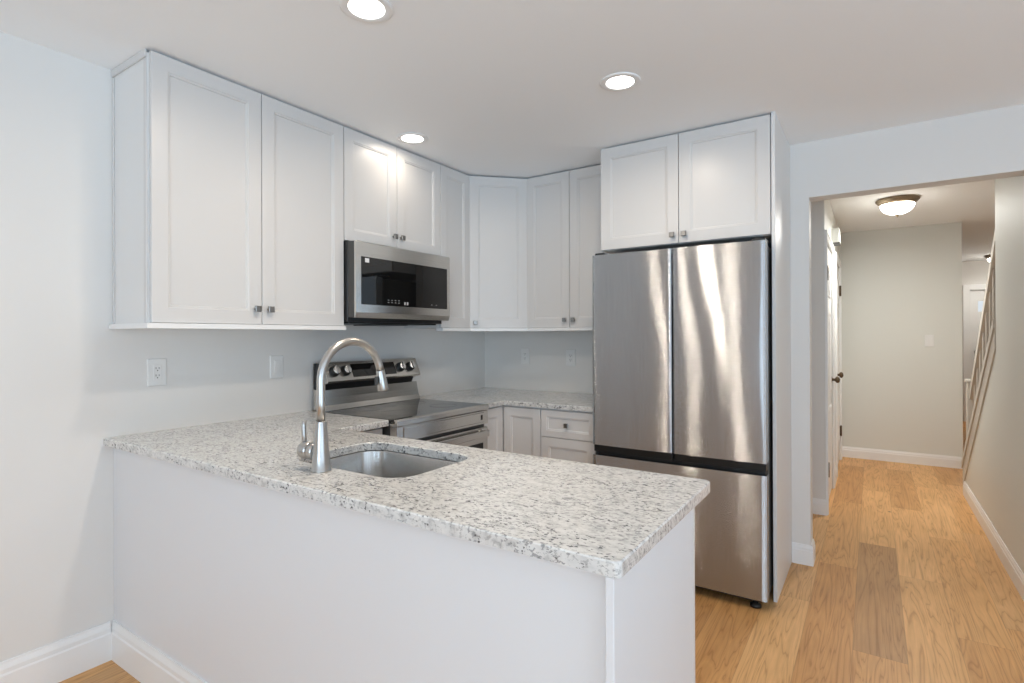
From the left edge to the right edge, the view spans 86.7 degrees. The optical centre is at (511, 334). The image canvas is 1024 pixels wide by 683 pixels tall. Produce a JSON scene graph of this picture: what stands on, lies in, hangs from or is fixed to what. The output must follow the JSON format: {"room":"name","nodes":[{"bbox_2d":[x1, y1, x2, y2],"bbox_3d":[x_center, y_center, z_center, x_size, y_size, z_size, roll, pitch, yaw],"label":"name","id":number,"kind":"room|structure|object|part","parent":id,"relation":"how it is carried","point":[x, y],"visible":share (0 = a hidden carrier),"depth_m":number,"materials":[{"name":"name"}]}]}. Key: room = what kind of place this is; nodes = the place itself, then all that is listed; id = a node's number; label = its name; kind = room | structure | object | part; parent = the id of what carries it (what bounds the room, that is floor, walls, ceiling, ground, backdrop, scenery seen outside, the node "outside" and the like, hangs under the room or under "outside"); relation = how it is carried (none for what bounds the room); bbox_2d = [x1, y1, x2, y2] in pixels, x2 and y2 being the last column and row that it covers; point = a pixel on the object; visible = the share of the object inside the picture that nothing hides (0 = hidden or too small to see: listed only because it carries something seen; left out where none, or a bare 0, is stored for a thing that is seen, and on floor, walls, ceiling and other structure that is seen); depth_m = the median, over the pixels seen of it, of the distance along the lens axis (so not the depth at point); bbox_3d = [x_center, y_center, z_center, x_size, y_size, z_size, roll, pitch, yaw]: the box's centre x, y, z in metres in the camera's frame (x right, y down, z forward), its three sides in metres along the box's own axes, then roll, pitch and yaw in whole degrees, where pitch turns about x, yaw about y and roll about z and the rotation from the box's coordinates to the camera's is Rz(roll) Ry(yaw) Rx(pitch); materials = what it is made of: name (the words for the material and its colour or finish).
{"room":"kitchen","nodes":[
{"label":"kitchen","id":0,"kind":"room"},
{"bbox_2d":[0,31,484,661],"bbox_3d":[-2.148,0.118,1.602,0.100,2.437,7.046,0,0,34],"label":"wall","id":1,"kind":"structure","parent":0,"point":[70,382],"depth_m":2.14,"materials":[{"name":"white paint"}]},
{"bbox_2d":[0,621,110,682],"bbox_3d":[-2.822,1.259,0.475,0.015,0.155,4.222,0,0,34],"label":"baseboard","id":2,"kind":"structure","parent":1,"relation":"attached to","point":[63,659],"depth_m":2.09,"materials":[{"name":"white wood"}]},
{"bbox_2d":[147,358,165,386],"bbox_3d":[-1.561,0.164,2.384,0.009,0.120,0.076,0,0,34],"label":"electrical outlet","id":3,"kind":"object","parent":1,"relation":"attached to","point":[156,368],"visible":1,"depth_m":2.38,"materials":[{"name":"white plastic"}]},
{"bbox_2d":[153,365,161,379],"bbox_3d":[-1.559,0.164,2.383,0.003,0.067,0.033,0,0,34],"label":"receptacle","id":4,"kind":"object","parent":3,"relation":"attached to","point":[157,369],"depth_m":2.38,"materials":[{"name":"grey plastic"}]},
{"bbox_2d":[109,48,345,329],"bbox_3d":[-1.261,-0.563,2.528,0.356,1.075,0.930,0,0,34],"label":"upper cabinet","id":5,"kind":"object","parent":1,"relation":"attached to","point":[227,196],"visible":1,"depth_m":2.29,"materials":[{"name":"white wood"}]},
{"bbox_3d":[-1.531,-0.574,2.164,0.309,1.053,0.007,0,0,34],"label":"scribe moulding","id":6,"kind":"part","parent":5,"relation":"part of","materials":[{"name":"white wood"}]},
{"bbox_3d":[-1.264,-0.570,2.268,0.019,1.044,0.449,0,0,34],"label":"door","id":7,"kind":"part","parent":5,"relation":"part of","materials":[{"name":"white wood"}]},
{"bbox_3d":[-1.264,-0.035,2.530,0.343,0.020,0.930,0,0,34],"label":"light rail","id":8,"kind":"part","parent":5,"relation":"part of","materials":[{"name":"white wood"}]},
{"bbox_3d":[-1.136,-0.116,2.416,0.027,0.027,0.027,0,0,34],"label":"knob","id":9,"kind":"part","parent":5,"relation":"part of","materials":[{"name":"silver metal"}]},
{"bbox_3d":[-1.100,-0.116,2.469,0.027,0.027,0.027,0,0,34],"label":"knob","id":10,"kind":"part","parent":5,"relation":"part of","materials":[{"name":"silver metal"}]},
{"bbox_3d":[-1.012,-0.570,2.646,0.019,1.044,0.453,0,0,34],"label":"door","id":11,"kind":"part","parent":5,"relation":"part of","materials":[{"name":"white wood"}]},
{"bbox_2d":[270,355,282,378],"bbox_3d":[-1.242,0.168,2.864,0.010,0.120,0.076,0,0,34],"label":"light switch","id":12,"kind":"object","parent":1,"relation":"attached to","point":[276,362],"visible":1,"depth_m":2.86,"materials":[{"name":"white plastic"}]},
{"bbox_2d":[343,127,439,254],"bbox_3d":[-0.793,-0.793,3.233,0.356,0.596,0.761,0,0,34],"label":"upper cabinet","id":13,"kind":"object","parent":1,"relation":"attached to","point":[391,194],"visible":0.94,"depth_m":3.10,"materials":[{"name":"white wood"}]},
{"bbox_3d":[-0.781,-0.795,2.997,0.019,0.594,0.375,0,0,34],"label":"door","id":14,"kind":"part","parent":13,"relation":"part of","materials":[{"name":"white wood"}]},
{"bbox_2d":[344,240,449,325],"bbox_3d":[-0.769,-0.274,3.207,0.419,0.438,0.740,0,0,34],"label":"microwave","id":15,"kind":"object","parent":13,"relation":"attached to","point":[384,285],"visible":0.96,"depth_m":3.01,"materials":[{"name":"silver metal"}]},
{"bbox_3d":[-0.593,-0.285,3.095,0.002,0.250,0.680,0,0,34],"label":"door glass","id":16,"kind":"part","parent":15,"relation":"part of","materials":[{"name":"black glass"}]},
{"bbox_3d":[-0.570,-0.795,3.313,0.019,0.594,0.377,0,0,34],"label":"door","id":17,"kind":"part","parent":13,"relation":"part of","materials":[{"name":"white wood"}]},
{"bbox_2d":[404,164,470,330],"bbox_3d":[-0.502,-0.558,3.680,0.343,1.066,0.305,0,0,34],"label":"upper cabinet","id":18,"kind":"object","parent":1,"relation":"attached to","point":[454,185],"visible":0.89,"depth_m":3.61,"materials":[{"name":"white wood"}]},
{"bbox_3d":[-0.382,-0.036,3.596,0.054,0.020,0.298,0,0,34],"label":"light rail","id":19,"kind":"part","parent":18,"relation":"part of","materials":[{"name":"white wood"}]},
{"bbox_3d":[-0.380,-0.570,3.598,0.019,1.044,0.300,0,0,34],"label":"door","id":20,"kind":"part","parent":18,"relation":"part of","materials":[{"name":"white wood"}]},
{"bbox_2d":[0,0,1023,261],"bbox_3d":[2.034,-1.153,3.116,5.400,0.080,14.200,0,0,34],"label":"ceiling","id":21,"kind":"structure","parent":0,"point":[495,88],"depth_m":2.20,"materials":[{"name":"white paint"}]},
{"bbox_2d":[339,0,392,22],"bbox_3d":[-0.491,-1.103,1.829,0.176,0.007,0.176,0,0,34],"label":"recessed light","id":22,"kind":"object","parent":21,"relation":"in","point":[366,11],"visible":1,"depth_m":1.84,"materials":[{"name":"white"}]},
{"bbox_2d":[396,132,427,143],"bbox_3d":[-0.557,-1.099,3.035,0.176,0.007,0.176,0,0,34],"label":"recessed light","id":23,"kind":"object","parent":21,"relation":"in","point":[406,137],"visible":1,"depth_m":3.03,"materials":[{"name":"white"}]},
{"bbox_2d":[600,72,640,91],"bbox_3d":[0.473,-1.105,2.372,0.176,0.007,0.176,0,0,34],"label":"recessed light","id":24,"kind":"object","parent":21,"relation":"in","point":[619,81],"visible":1,"depth_m":2.36,"materials":[{"name":"white"}]},
{"bbox_2d":[875,195,919,216],"bbox_3d":[3.160,-1.038,4.445,0.302,0.151,0.302,0,0,34],"label":"flush ceiling light","id":25,"kind":"object","parent":21,"relation":"attached to","point":[897,205],"visible":1,"depth_m":4.37,"materials":[{"name":"white glass"}]},
{"bbox_3d":[3.160,-1.028,4.445,0.237,0.081,0.237,0,0,34],"label":"lamp shade","id":26,"kind":"part","parent":25,"relation":"part of","materials":[{"name":"white glass"}]},
{"bbox_2d":[59,421,1023,682],"bbox_3d":[2.045,1.364,3.110,5.400,0.080,14.200,0,0,34],"label":"floor","id":27,"kind":"structure","parent":0,"point":[905,583],"depth_m":2.65,"materials":[{"name":"brown wood"}]},
{"bbox_2d":[359,428,381,434],"bbox_3d":[-0.986,0.893,2.709,0.599,0.883,0.356,0,0,34],"label":"base cabinet","id":28,"kind":"object","parent":27,"relation":"on","point":[376,430],"visible":0.04,"depth_m":2.65,"materials":[{"name":"white"}]},
{"bbox_2d":[313,357,488,448],"bbox_3d":[-0.616,0.741,3.142,0.700,1.186,0.762,0,0,34],"label":"range","id":29,"kind":"object","parent":27,"relation":"on","point":[350,387],"visible":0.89,"depth_m":3.12,"materials":[{"name":"grey metal"}]},
{"bbox_3d":[-0.990,0.202,3.038,0.048,0.063,0.062,0,0,34],"label":"knob","id":30,"kind":"part","parent":29,"relation":"part of","materials":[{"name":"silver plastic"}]},
{"bbox_3d":[-0.974,0.192,3.027,0.031,0.048,0.047,0,0,34],"label":"knob","id":31,"kind":"part","parent":29,"relation":"part of","materials":[{"name":"silver metal"}]},
{"bbox_3d":[-0.947,0.202,3.102,0.048,0.063,0.062,0,0,34],"label":"knob","id":32,"kind":"part","parent":29,"relation":"part of","materials":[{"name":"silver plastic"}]},
{"bbox_3d":[-0.931,0.192,3.092,0.031,0.048,0.047,0,0,34],"label":"knob","id":33,"kind":"part","parent":29,"relation":"part of","materials":[{"name":"silver metal"}]},
{"bbox_3d":[-0.845,0.223,3.312,0.086,0.146,0.730,0,0,34],"label":"control panel","id":34,"kind":"part","parent":29,"relation":"part of","materials":[{"name":"metal"}]},
{"bbox_3d":[-0.708,0.202,3.463,0.048,0.063,0.062,0,0,34],"label":"knob","id":35,"kind":"part","parent":29,"relation":"part of","materials":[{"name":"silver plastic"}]},
{"bbox_3d":[-0.691,0.192,3.452,0.031,0.048,0.047,0,0,34],"label":"knob","id":36,"kind":"part","parent":29,"relation":"part of","materials":[{"name":"silver metal"}]},
{"bbox_2d":[325,399,481,423],"bbox_3d":[-0.601,0.429,3.131,0.570,0.019,0.760,0,0,34],"label":"cooktop","id":37,"kind":"object","parent":29,"relation":"in","point":[398,411],"depth_m":3.05,"materials":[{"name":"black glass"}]},
{"bbox_3d":[-0.659,0.202,3.535,0.048,0.063,0.062,0,0,34],"label":"knob","id":38,"kind":"part","parent":29,"relation":"part of","materials":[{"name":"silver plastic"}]},
{"bbox_3d":[-0.372,0.435,2.979,0.050,0.036,0.762,0,0,34],"label":"trim","id":39,"kind":"part","parent":29,"relation":"part of","materials":[{"name":"metal"}]},
{"bbox_3d":[-0.369,0.831,2.977,0.033,0.555,0.756,0,0,34],"label":"oven door","id":40,"kind":"part","parent":29,"relation":"part of","materials":[{"name":"metal"}]},
{"bbox_3d":[-0.341,0.585,2.959,0.038,0.040,0.700,0,0,34],"label":"door handle","id":41,"kind":"part","parent":29,"relation":"part of","materials":[{"name":"metal"}]},
{"bbox_2d":[111,448,694,682],"bbox_3d":[-0.573,0.890,1.856,2.232,0.883,0.607,0,0,34],"label":"base cabinet","id":42,"kind":"object","parent":27,"relation":"on","point":[218,579],"visible":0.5,"depth_m":1.44,"materials":[{"name":"white wood"}]},
{"bbox_3d":[-0.733,1.254,1.629,2.214,0.155,0.014,0,0,34],"label":"moulding","id":43,"kind":"part","parent":42,"relation":"part of","materials":[{"name":"white wood"}]},
{"bbox_2d":[103,411,709,577],"bbox_3d":[-0.471,0.432,2.002,2.244,0.030,0.969,0,0,34],"label":"countertop","id":44,"kind":"structure","parent":42,"relation":"on","point":[598,519],"depth_m":1.48,"materials":[{"name":"stone"}]},
{"bbox_2d":[297,338,388,472],"bbox_3d":[-0.544,0.213,1.782,0.118,0.408,0.303,0,0,34],"label":"faucet","id":45,"kind":"object","parent":44,"relation":"on","point":[317,451],"visible":1,"depth_m":1.66,"materials":[{"name":"metal"}]},
{"bbox_3d":[-0.654,0.307,1.706,0.018,0.079,0.016,0,0,34],"label":"lever","id":46,"kind":"part","parent":45,"relation":"part of","materials":[{"name":"metal"}]},
{"bbox_3d":[-0.631,0.361,1.692,0.070,0.054,0.056,0,0,34],"label":"handle","id":47,"kind":"part","parent":45,"relation":"part of","materials":[{"name":"metal"}]},
{"bbox_3d":[-0.521,0.136,1.766,0.026,0.256,0.266,0,0,34],"label":"spout","id":48,"kind":"part","parent":45,"relation":"part of","materials":[{"name":"metal"}]},
{"bbox_2d":[310,450,457,477],"bbox_3d":[-0.436,0.542,1.844,0.559,0.189,0.416,0,0,34],"label":"sink","id":49,"kind":"object","parent":44,"relation":"in","point":[378,463],"visible":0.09,"depth_m":2.06,"materials":[{"name":"metal"}]},
{"bbox_3d":[0.325,0.884,1.208,0.017,0.883,0.522,0,0,34],"label":"panel","id":50,"kind":"part","parent":42,"relation":"part of","materials":[{"name":"white wood"}]},
{"bbox_2d":[484,405,541,456],"bbox_3d":[-0.082,0.892,3.784,0.914,0.883,0.883,0,0,34],"label":"base cabinet","id":51,"kind":"object","parent":27,"relation":"on","point":[512,429],"visible":0.23,"depth_m":3.44,"materials":[{"name":"white wood"}]},
{"bbox_3d":[-0.126,0.840,3.416,0.019,0.757,0.218,0,0,34],"label":"door","id":52,"kind":"part","parent":51,"relation":"part of","materials":[{"name":"white wood"}]},
{"bbox_2d":[420,387,592,411],"bbox_3d":[0.071,0.435,3.680,1.289,0.028,0.887,0,0,34],"label":"countertop","id":53,"kind":"structure","parent":51,"relation":"on","point":[494,397],"depth_m":3.61,"materials":[{"name":"stone"}]},
{"bbox_3d":[0.067,0.839,3.434,0.274,0.757,0.019,0,0,34],"label":"door","id":54,"kind":"part","parent":51,"relation":"part of","materials":[{"name":"white wood"}]},
{"bbox_2d":[541,408,597,463],"bbox_3d":[0.508,0.889,3.509,0.372,0.883,0.687,0,0,34],"label":"base cabinet","id":55,"kind":"object","parent":27,"relation":"on","point":[567,435],"visible":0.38,"depth_m":3.25,"materials":[{"name":"white wood"}]},
{"bbox_3d":[0.337,0.541,3.254,0.368,0.164,0.019,0,0,34],"label":"drawer","id":56,"kind":"part","parent":55,"relation":"part of","materials":[{"name":"white wood"}]},
{"bbox_3d":[0.338,0.771,3.253,0.368,0.289,0.019,0,0,34],"label":"drawer","id":57,"kind":"part","parent":55,"relation":"part of","materials":[{"name":"white wood"}]},
{"bbox_2d":[592,237,772,608],"bbox_3d":[1.027,0.430,3.116,0.901,1.795,0.717,0,0,34],"label":"fridge","id":58,"kind":"object","parent":27,"relation":"on","point":[682,336],"visible":0.82,"depth_m":2.74,"materials":[{"name":"grey metal"}]},
{"bbox_3d":[0.659,0.083,2.972,0.450,1.067,0.070,0,0,34],"label":"door","id":59,"kind":"part","parent":58,"relation":"part of","materials":[{"name":"metal"}]},
{"bbox_3d":[0.850,0.973,2.845,0.901,0.599,0.069,0,0,34],"label":"freezer drawer","id":60,"kind":"part","parent":58,"relation":"part of","materials":[{"name":"metal"}]},
{"bbox_3d":[1.037,0.081,2.720,0.443,1.067,0.070,0,0,34],"label":"door","id":61,"kind":"part","parent":58,"relation":"part of","materials":[{"name":"metal"}]},
{"bbox_2d":[771,111,791,601],"bbox_3d":[1.464,0.108,2.934,0.018,2.436,0.585,0,0,34],"label":"end panel","id":62,"kind":"object","parent":27,"relation":"on","point":[780,147],"visible":1,"depth_m":2.83,"materials":[{"name":"white wood"}]},
{"bbox_2d":[485,104,1023,544],"bbox_3d":[1.978,0.105,3.020,5.200,2.437,0.124,0,0,34],"label":"wall","id":63,"kind":"structure","parent":0,"point":[547,370],"depth_m":3.12,"materials":[{"name":"white paint"}]},
{"bbox_2d":[469,176,526,330],"bbox_3d":[-0.137,-0.559,3.977,0.623,1.066,0.623,0,0,34],"label":"upper cabinet","id":64,"kind":"object","parent":63,"relation":"attached to","point":[498,205],"visible":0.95,"depth_m":3.76,"materials":[{"name":"white wood"}]},
{"bbox_3d":[-0.093,-0.037,3.765,0.397,0.020,0.054,0,0,-11],"label":"light rail","id":65,"kind":"part","parent":64,"relation":"part of","materials":[{"name":"white wood"}]},
{"bbox_2d":[521,348,529,363],"bbox_3d":[0.101,0.164,4.187,0.076,0.120,0.009,0,0,34],"label":"electrical outlet","id":66,"kind":"object","parent":63,"relation":"attached to","point":[525,352],"visible":1,"depth_m":4.18,"materials":[{"name":"white plastic"}]},
{"bbox_2d":[523,352,526,360],"bbox_3d":[0.100,0.164,4.185,0.033,0.067,0.003,0,0,34],"label":"receptacle","id":67,"kind":"object","parent":66,"relation":"attached to","point":[524,353],"depth_m":4.18,"materials":[{"name":"grey plastic"}]},
{"bbox_2d":[527,165,608,330],"bbox_3d":[0.466,-0.562,3.735,0.680,1.066,0.356,0,0,34],"label":"upper cabinet","id":68,"kind":"object","parent":63,"relation":"attached to","point":[564,208],"visible":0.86,"depth_m":3.64,"materials":[{"name":"white wood"}]},
{"bbox_3d":[0.247,-0.572,3.711,0.335,1.044,0.019,0,0,34],"label":"door","id":69,"kind":"part","parent":68,"relation":"part of","materials":[{"name":"white wood"}]},
{"bbox_3d":[0.395,-0.039,3.617,0.672,0.020,0.054,0,0,34],"label":"light rail","id":70,"kind":"part","parent":68,"relation":"part of","materials":[{"name":"white wood"}]},
{"bbox_3d":[0.529,-0.574,3.523,0.337,1.044,0.019,0,0,34],"label":"door","id":71,"kind":"part","parent":68,"relation":"part of","materials":[{"name":"white wood"}]},
{"bbox_2d":[566,350,575,365],"bbox_3d":[0.430,0.167,3.968,0.076,0.120,0.009,0,0,34],"label":"electrical outlet","id":72,"kind":"object","parent":63,"relation":"attached to","point":[570,354],"visible":1,"depth_m":3.96,"materials":[{"name":"white plastic"}]},
{"bbox_2d":[569,353,572,361],"bbox_3d":[0.429,0.167,3.966,0.033,0.067,0.003,0,0,34],"label":"receptacle","id":73,"kind":"object","parent":72,"relation":"attached to","point":[570,354],"depth_m":3.96,"materials":[{"name":"grey plastic"}]},
{"bbox_2d":[601,114,771,253],"bbox_3d":[1.061,-0.799,3.186,0.920,0.598,0.612,0,0,34],"label":"upper cabinet","id":74,"kind":"object","parent":63,"relation":"attached to","point":[709,185],"visible":0.99,"depth_m":2.92,"materials":[{"name":"white wood"}]},
{"bbox_3d":[0.720,-0.799,3.089,0.457,0.596,0.019,0,0,34],"label":"door","id":75,"kind":"part","parent":74,"relation":"part of","materials":[{"name":"white wood"}]},
{"bbox_3d":[1.103,-0.801,2.835,0.454,0.596,0.019,0,0,34],"label":"door","id":76,"kind":"part","parent":74,"relation":"part of","materials":[{"name":"white wood"}]},
{"bbox_2d":[792,539,815,566],"bbox_3d":[1.715,1.268,3.186,0.110,0.115,0.138,0,0,34],"label":"baseboard","id":77,"kind":"structure","parent":63,"relation":"attached to","point":[803,554],"depth_m":3.13,"materials":[{"name":"white wood"}]},
{"bbox_2d":[811,200,824,498],"bbox_3d":[1.608,0.109,3.970,1.132,2.437,1.050,0,0,34],"label":"wall","id":78,"kind":"structure","parent":0,"point":[817,207],"depth_m":4.01,"materials":[{"name":"white paint"}]},
{"bbox_2d":[813,498,826,515],"bbox_3d":[1.879,1.270,4.265,1.045,0.115,0.014,0,0,34],"label":"baseboard","id":79,"kind":"structure","parent":78,"relation":"attached to","point":[819,505],"depth_m":4.00,"materials":[{"name":"white wood"}]},
{"bbox_2d":[824,200,839,498],"bbox_3d":[2.893,0.106,4.996,0.135,2.437,2.300,0,0,34],"label":"wall","id":80,"kind":"structure","parent":0,"point":[829,218],"depth_m":4.67,"materials":[{"name":"white paint"}]},
{"bbox_2d":[824,230,839,514],"bbox_3d":[2.563,0.274,4.357,0.101,2.101,0.880,0,0,34],"label":"door","id":81,"kind":"structure","parent":80,"relation":"in","point":[830,379],"depth_m":4.39,"materials":[{"name":"white wood"}]},
{"bbox_3d":[2.561,0.274,4.359,0.018,2.101,0.880,0,0,34],"label":"casing","id":82,"kind":"part","parent":81,"relation":"part of","materials":[{"name":"white wood"}]},
{"bbox_3d":[2.747,0.380,4.600,0.066,0.058,0.058,0,0,34],"label":"knob","id":83,"kind":"part","parent":81,"relation":"part of","materials":[{"name":"brown metal"}]},
{"bbox_2d":[831,228,840,245],"bbox_3d":[2.848,-0.858,4.761,0.060,0.126,0.240,0,0,34],"label":"door chime","id":84,"kind":"object","parent":80,"relation":"attached to","point":[835,232],"visible":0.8,"depth_m":4.67,"materials":[{"name":"white paint"}]},
{"bbox_2d":[835,452,842,484],"bbox_3d":[3.206,1.272,5.322,0.014,0.105,1.410,0,0,34],"label":"baseboard","id":85,"kind":"structure","parent":80,"relation":"attached to","point":[842,452],"depth_m":4.91,"materials":[{"name":"white wood"}]},
{"bbox_2d":[835,252,843,476],"bbox_3d":[3.269,0.274,5.418,0.101,2.101,0.892,0,0,34],"label":"door","id":86,"kind":"structure","parent":80,"relation":"in","point":[838,317],"depth_m":5.49,"materials":[{"name":"white wood"}]},
{"bbox_2d":[840,222,962,456],"bbox_3d":[3.988,0.104,5.714,1.164,2.437,0.110,0,0,34],"label":"wall","id":87,"kind":"structure","parent":0,"point":[900,286],"depth_m":5.61,"materials":[{"name":"white paint"}]},
{"bbox_2d":[842,446,962,468],"bbox_3d":[4.015,1.264,5.622,1.029,0.115,0.014,0,0,34],"label":"baseboard","id":88,"kind":"structure","parent":87,"relation":"attached to","point":[852,452],"depth_m":5.60,"materials":[{"name":"white wood"}]},
{"bbox_2d":[925,335,933,346],"bbox_3d":[4.223,0.059,5.485,0.076,0.120,0.010,0,0,34],"label":"light switch","id":89,"kind":"object","parent":87,"relation":"attached to","point":[929,339],"visible":1,"depth_m":5.48,"materials":[{"name":"white plastic"}]},
{"bbox_2d":[962,260,989,420],"bbox_3d":[7.151,0.097,8.180,1.600,2.437,0.100,0,0,34],"label":"wall","id":90,"kind":"structure","parent":0,"point":[973,272],"depth_m":8.23,"materials":[{"name":"white paint"}]},
{"bbox_2d":[963,284,985,420],"bbox_3d":[7.309,0.275,8.036,0.960,2.080,0.105,0,0,34],"label":"door","id":91,"kind":"structure","parent":90,"relation":"in","point":[972,294],"depth_m":8.24,"materials":[{"name":"white wood"}]},
{"bbox_2d":[965,176,1023,573],"bbox_3d":[3.208,0.102,3.585,0.110,2.437,2.180,0,0,34],"label":"wall","id":92,"kind":"structure","parent":0,"point":[995,473],"depth_m":3.06,"materials":[{"name":"white paint"}]},
{"bbox_2d":[961,319,995,482],"bbox_3d":[3.426,0.611,3.898,0.150,1.418,1.466,0,0,34],"label":"trim","id":93,"kind":"structure","parent":92,"relation":"attached to","point":[990,352],"depth_m":3.77,"materials":[{"name":"beige wood"}]},
{"bbox_2d":[964,232,995,437],"bbox_3d":[3.414,0.082,3.898,0.100,1.924,1.430,0,0,34],"label":"stair railing","id":94,"kind":"object","parent":93,"relation":"on","point":[988,314],"visible":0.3,"depth_m":3.96,"materials":[{"name":"beige wood"}]},
{"bbox_3d":[3.785,0.704,4.450,0.100,0.679,0.100,0,0,34],"label":"newel post","id":95,"kind":"part","parent":94,"relation":"part of","materials":[{"name":"beige wood"}]},
{"bbox_3d":[3.394,-0.167,3.869,0.050,1.425,1.360,0,0,34],"label":"handrail","id":96,"kind":"part","parent":94,"relation":"part of","materials":[{"name":"beige wood"}]},
{"bbox_2d":[963,481,1023,600],"bbox_3d":[3.113,1.263,3.542,0.014,0.115,2.251,0,0,34],"label":"baseboard","id":97,"kind":"structure","parent":92,"relation":"attached to","point":[1015,573],"depth_m":3.27,"materials":[{"name":"white wood"}]}
]}

